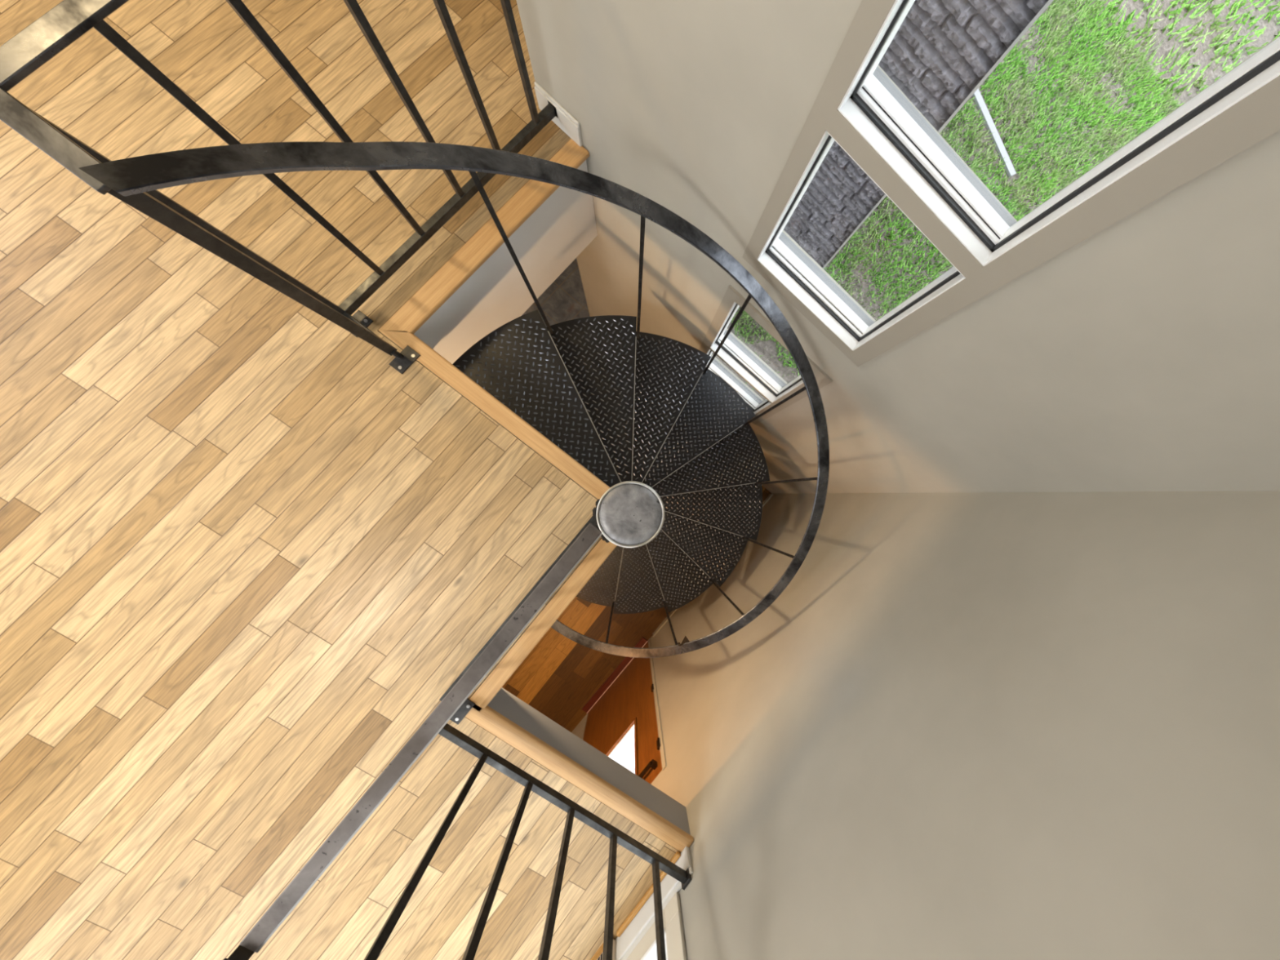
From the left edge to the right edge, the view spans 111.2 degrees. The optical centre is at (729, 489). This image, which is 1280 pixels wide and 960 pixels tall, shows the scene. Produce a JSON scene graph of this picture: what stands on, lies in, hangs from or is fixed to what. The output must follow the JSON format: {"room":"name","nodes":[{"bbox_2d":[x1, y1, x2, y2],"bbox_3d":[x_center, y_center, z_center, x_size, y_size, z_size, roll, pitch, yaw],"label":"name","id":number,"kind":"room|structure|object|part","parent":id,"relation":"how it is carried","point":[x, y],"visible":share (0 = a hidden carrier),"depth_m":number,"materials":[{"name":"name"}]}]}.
{"room":"spiral staircase landing","nodes":[
{"label":"spiral staircase landing","id":0,"kind":"room"},
{"bbox_2d":[0,0,680,959],"bbox_3d":[-1.875,-0.110,1.420,4.681,0.022,5.500,40,81,-10],"label":"floor","id":1,"kind":"structure","parent":0,"point":[247,554],"depth_m":1.47,"materials":[{"name":"brown wood"}]},
{"bbox_2d":[0,0,557,373],"bbox_3d":[-0.836,-0.939,1.185,0.249,0.911,1.128,40,81,-10],"label":"stair railing","id":2,"kind":"object","parent":1,"relation":"on","point":[58,28],"visible":0.95,"depth_m":0.94,"materials":[{"name":"metal"}]},
{"bbox_3d":[-0.739,-0.964,0.745,0.218,0.010,1.101,40,81,-10],"label":"rail","id":3,"kind":"part","parent":2,"relation":"part of","materials":[{"name":"metal"}]},
{"bbox_3d":[-1.227,-0.603,1.071,0.025,0.849,0.025,40,81,-10],"label":"post","id":4,"kind":"part","parent":2,"relation":"part of","materials":[{"name":"black metal"}]},
{"bbox_3d":[-1.093,-0.493,1.100,0.030,0.849,0.030,40,81,-10],"label":"post","id":5,"kind":"part","parent":2,"relation":"part of","materials":[{"name":"black metal"}]},
{"bbox_3d":[-1.313,-0.589,1.506,0.056,0.066,0.080,40,81,-10],"label":"plate","id":6,"kind":"part","parent":2,"relation":"part of","materials":[{"name":"black metal"}]},
{"bbox_3d":[-1.170,-0.471,1.537,0.052,0.066,0.094,40,81,-10],"label":"plate","id":7,"kind":"part","parent":2,"relation":"part of","materials":[{"name":"black metal"}]},
{"bbox_3d":[-0.930,-0.959,1.560,0.191,0.034,1.082,40,81,-10],"label":"rail","id":8,"kind":"part","parent":2,"relation":"part of","materials":[{"name":"metal"}]},
{"bbox_2d":[239,515,602,952],"bbox_3d":[-0.651,0.422,1.219,0.068,0.875,0.905,40,81,-10],"label":"handrail","id":9,"kind":"object","parent":1,"relation":"on","point":[534,601],"visible":1,"depth_m":0.79,"materials":[{"name":"metal"}]},
{"bbox_3d":[-0.759,0.422,1.634,0.042,0.018,0.897,40,81,-10],"label":"rail","id":10,"kind":"part","parent":9,"relation":"part of","materials":[{"name":"metal"}]},
{"bbox_2d":[222,697,691,959],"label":"railing","id":11,"kind":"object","parent":1,"relation":"on","point":[675,948],"depth_m":1.44,"materials":[{"name":"black metal"}]},
{"bbox_3d":[-0.927,0.801,1.147,0.028,0.894,0.030,40,81,-10],"label":"post","id":12,"kind":"part","parent":11,"relation":"part of","materials":[{"name":"black metal"}]},
{"bbox_3d":[-0.504,1.129,1.238,1.121,0.911,0.090,40,81,-10],"label":"stair railing","id":13,"kind":"part","parent":11,"relation":"part of","materials":[{"name":"black metal"}]},
{"bbox_3d":[-0.991,0.815,1.594,0.052,0.007,0.090,40,81,-10],"label":"plate","id":14,"kind":"part","parent":11,"relation":"part of","materials":[{"name":"black metal"}]},
{"bbox_3d":[-0.575,1.155,1.569,1.087,0.034,0.023,40,81,-10],"label":"rail","id":15,"kind":"part","parent":11,"relation":"part of","materials":[{"name":"metal"}]},
{"bbox_3d":[-0.622,2.094,1.453,0.090,0.022,1.313,42,81,-9],"label":"sill","id":16,"kind":"part","parent":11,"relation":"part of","materials":[{"name":"white plastic"}]},
{"bbox_2d":[377,138,589,333],"bbox_3d":[-0.912,-0.956,1.646,0.079,0.026,1.052,40,81,-10],"label":"trim","id":17,"kind":"structure","parent":1,"relation":"attached to","point":[468,259],"depth_m":1.62,"materials":[{"name":"brown wood"}]},
{"bbox_2d":[378,330,609,499],"bbox_3d":[-0.859,-0.280,1.651,1.010,0.026,0.066,40,81,-10],"label":"trim","id":18,"kind":"structure","parent":1,"relation":"attached to","point":[428,357],"depth_m":1.64,"materials":[{"name":"brown wood"}]},
{"bbox_2d":[469,538,617,711],"bbox_3d":[-0.689,0.474,1.681,0.066,0.026,0.869,40,81,-10],"label":"trim","id":19,"kind":"structure","parent":1,"relation":"attached to","point":[504,670],"depth_m":1.66,"materials":[{"name":"brown wood"}]},
{"bbox_2d":[432,193,597,364],"bbox_3d":[-1.269,-0.663,1.961,0.118,0.372,1.858,40,81,-10],"label":"wall","id":20,"kind":"structure","parent":0,"point":[510,297],"depth_m":1.99,"materials":[{"name":"paint"}]},
{"bbox_2d":[381,160,690,835],"bbox_3d":[-1.893,-0.105,1.525,4.694,0.190,5.500,40,81,-10],"label":"ceiling","id":21,"kind":"structure","parent":0,"point":[500,262],"depth_m":1.78,"materials":[{"name":"paint"}]},
{"bbox_2d":[521,257,590,327],"bbox_3d":[-3.331,-0.772,3.966,2.480,0.020,5.500,40,81,-10],"label":"floor tile","id":22,"kind":"structure","parent":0,"point":[564,300],"depth_m":4.35,"materials":[{"name":"stone"}]},
{"bbox_2d":[502,484,771,732],"bbox_3d":[-1.787,1.092,4.297,2.320,0.020,4.580,40,81,-10],"label":"floor","id":23,"kind":"structure","parent":0,"point":[560,675],"depth_m":4.33,"materials":[{"name":"brown wood"}]},
{"bbox_2d":[78,141,829,657],"bbox_3d":[-0.615,0.058,2.642,1.883,3.748,1.848,40,81,-10],"label":"spiral staircase","id":24,"kind":"structure","parent":23,"relation":"on","point":[681,459],"depth_m":2.10,"materials":[{"name":"black metal"}]},
{"bbox_2d":[515,0,1279,493],"bbox_3d":[0.270,-0.727,2.072,2.615,5.267,0.150,40,81,-10],"label":"wall","id":25,"kind":"structure","parent":0,"point":[1143,355],"depth_m":1.21,"materials":[{"name":"paint"}]},
{"bbox_2d":[533,81,582,146],"bbox_3d":[-0.649,-1.423,1.643,0.198,0.109,0.014,40,81,-10],"label":"baseboard","id":26,"kind":"structure","parent":25,"relation":"attached to","point":[564,120],"depth_m":1.62,"materials":[{"name":"paint"}]},
{"bbox_2d":[698,284,832,424],"bbox_3d":[0.136,-0.730,2.523,0.615,1.245,0.147,40,81,-10],"label":"window","id":27,"kind":"structure","parent":25,"relation":"in","point":[732,352],"depth_m":2.55,"materials":[{"name":"paint"}]},
{"bbox_3d":[0.042,-0.771,3.066,0.533,0.016,0.039,40,81,-10],"label":"sill","id":28,"kind":"part","parent":27,"relation":"part of","materials":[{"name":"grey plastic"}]},
{"bbox_3d":[0.066,-0.739,2.832,0.487,0.472,0.050,40,81,-10],"label":"sash","id":29,"kind":"part","parent":27,"relation":"part of","materials":[{"name":"white plastic"}]},
{"bbox_3d":[0.086,-0.695,2.578,0.493,0.006,0.044,40,81,-10],"label":"sill","id":30,"kind":"part","parent":27,"relation":"part of","materials":[{"name":"white plastic"}]},
{"bbox_3d":[0.149,-0.776,2.591,0.533,0.016,0.039,40,81,-10],"label":"sill","id":31,"kind":"part","parent":27,"relation":"part of","materials":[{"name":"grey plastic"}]},
{"bbox_3d":[0.191,-0.745,2.281,0.487,0.625,0.050,40,81,-10],"label":"sash","id":32,"kind":"part","parent":27,"relation":"part of","materials":[{"name":"white plastic"}]},
{"bbox_2d":[742,0,1279,366],"bbox_3d":[0.525,-0.748,0.807,0.613,1.806,0.147,40,81,-10],"label":"window","id":33,"kind":"structure","parent":25,"relation":"in","point":[856,106],"depth_m":0.99,"materials":[{"name":"paint"}]},
{"bbox_3d":[0.301,-0.706,1.627,0.493,0.006,0.044,40,81,-10],"label":"sill","id":34,"kind":"part","parent":33,"relation":"part of","materials":[{"name":"white plastic"}]},
{"bbox_3d":[0.365,-0.786,1.640,0.533,0.016,0.039,40,81,-10],"label":"sill","id":35,"kind":"part","parent":33,"relation":"part of","materials":[{"name":"grey plastic"}]},
{"bbox_3d":[0.402,-0.754,1.353,0.487,0.578,0.050,40,81,-10],"label":"sash","id":36,"kind":"part","parent":33,"relation":"part of","materials":[{"name":"white plastic"}]},
{"bbox_3d":[0.442,-0.712,1.010,0.493,0.006,0.044,40,81,-10],"label":"sill","id":37,"kind":"part","parent":33,"relation":"part of","materials":[{"name":"white plastic"}]},
{"bbox_3d":[0.505,-0.793,1.022,0.533,0.016,0.039,40,81,-10],"label":"sill","id":38,"kind":"part","parent":33,"relation":"part of","materials":[{"name":"grey plastic"}]},
{"bbox_3d":[0.595,-0.763,0.501,0.487,1.059,0.050,40,81,-10],"label":"sash","id":39,"kind":"part","parent":33,"relation":"part of","materials":[{"name":"white plastic"}]},
{"bbox_2d":[571,490,1279,959],"bbox_3d":[-0.356,1.776,1.904,0.160,5.267,4.572,42,81,-9],"label":"wall","id":40,"kind":"structure","parent":0,"point":[966,726],"depth_m":1.19,"materials":[{"name":"paint"}]},
{"bbox_2d":[465,704,693,852],"bbox_3d":[-0.566,1.144,1.702,1.045,0.026,0.062,40,81,-10],"label":"trim","id":41,"kind":"structure","parent":40,"relation":"attached to","point":[488,718],"depth_m":1.69,"materials":[{"name":"brown wood"}]},
{"bbox_2d":[590,939,615,959],"bbox_3d":[-0.569,1.913,1.595,0.031,0.169,0.398,42,81,-9],"label":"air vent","id":42,"kind":"object","parent":40,"relation":"in","point":[600,949],"visible":0.45,"depth_m":1.68,"materials":[{"name":"beige wood"}]},
{"bbox_2d":[582,636,666,783],"bbox_3d":[-0.900,1.881,3.367,0.119,2.170,0.937,42,81,-9],"label":"door","id":43,"kind":"structure","parent":40,"relation":"in","point":[626,702],"depth_m":3.52,"materials":[{"name":"brown wood"}]},
{"bbox_3d":[-0.509,1.655,2.485,0.040,0.065,0.224,44,81,-9],"label":"arm","id":44,"kind":"part","parent":43,"relation":"part of","materials":[{"name":"brown metal"}]},
{"bbox_2d":[616,851,680,937],"bbox_3d":[-0.323,1.618,1.731,0.017,0.019,0.367,42,81,-9],"label":"trim","id":45,"kind":"structure","parent":40,"relation":"attached to","point":[677,855],"depth_m":1.72,"materials":[{"name":"beige wood"}]},
{"bbox_2d":[614,846,693,959],"bbox_3d":[-0.986,2.428,1.520,0.018,0.121,2.566,42,81,-9],"label":"baseboard","id":46,"kind":"structure","parent":40,"relation":"attached to","point":[633,933],"depth_m":1.67,"materials":[{"name":"paint"}]},
{"bbox_2d":[652,493,773,636],"bbox_3d":[-0.163,0.780,4.612,0.014,0.089,1.942,42,81,-9],"label":"baseboard","id":47,"kind":"structure","parent":40,"relation":"attached to","point":[770,495],"depth_m":4.48,"materials":[{"name":"paint"}]},
{"label":"outside","id":48,"kind":"structure","parent":0,"visible":0},
{"bbox_2d":[711,0,1279,399],"bbox_3d":[7.211,-10.502,6.670,28.000,0.100,24.890,40,81,-10],"label":"ground","id":49,"kind":"structure","parent":48,"point":[768,348],"depth_m":5.96,"materials":[{"name":"plant"}]},
{"bbox_2d":[783,0,1053,268],"bbox_3d":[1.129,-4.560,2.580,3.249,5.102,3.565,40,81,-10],"label":"stone paving","id":50,"kind":"structure","parent":49,"relation":"on","point":[942,51],"depth_m":2.44,"materials":[{"name":"grey stone"}]},
{"bbox_2d":[971,88,1016,177],"bbox_3d":[3.466,-4.715,5.687,0.100,0.040,1.240,-31,96,-11],"label":"board","id":51,"kind":"object","parent":49,"relation":"on","point":[984,111],"visible":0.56,"depth_m":5.67,"materials":[{"name":"grey"}]},
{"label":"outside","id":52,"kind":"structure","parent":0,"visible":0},
{"bbox_2d":[611,730,635,773],"bbox_3d":[1.452,9.105,5.155,12.650,0.100,13.110,40,81,-10],"label":"walkway","id":53,"kind":"structure","parent":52,"point":[624,756],"depth_m":4.60,"materials":[{"name":"white"}]}
]}

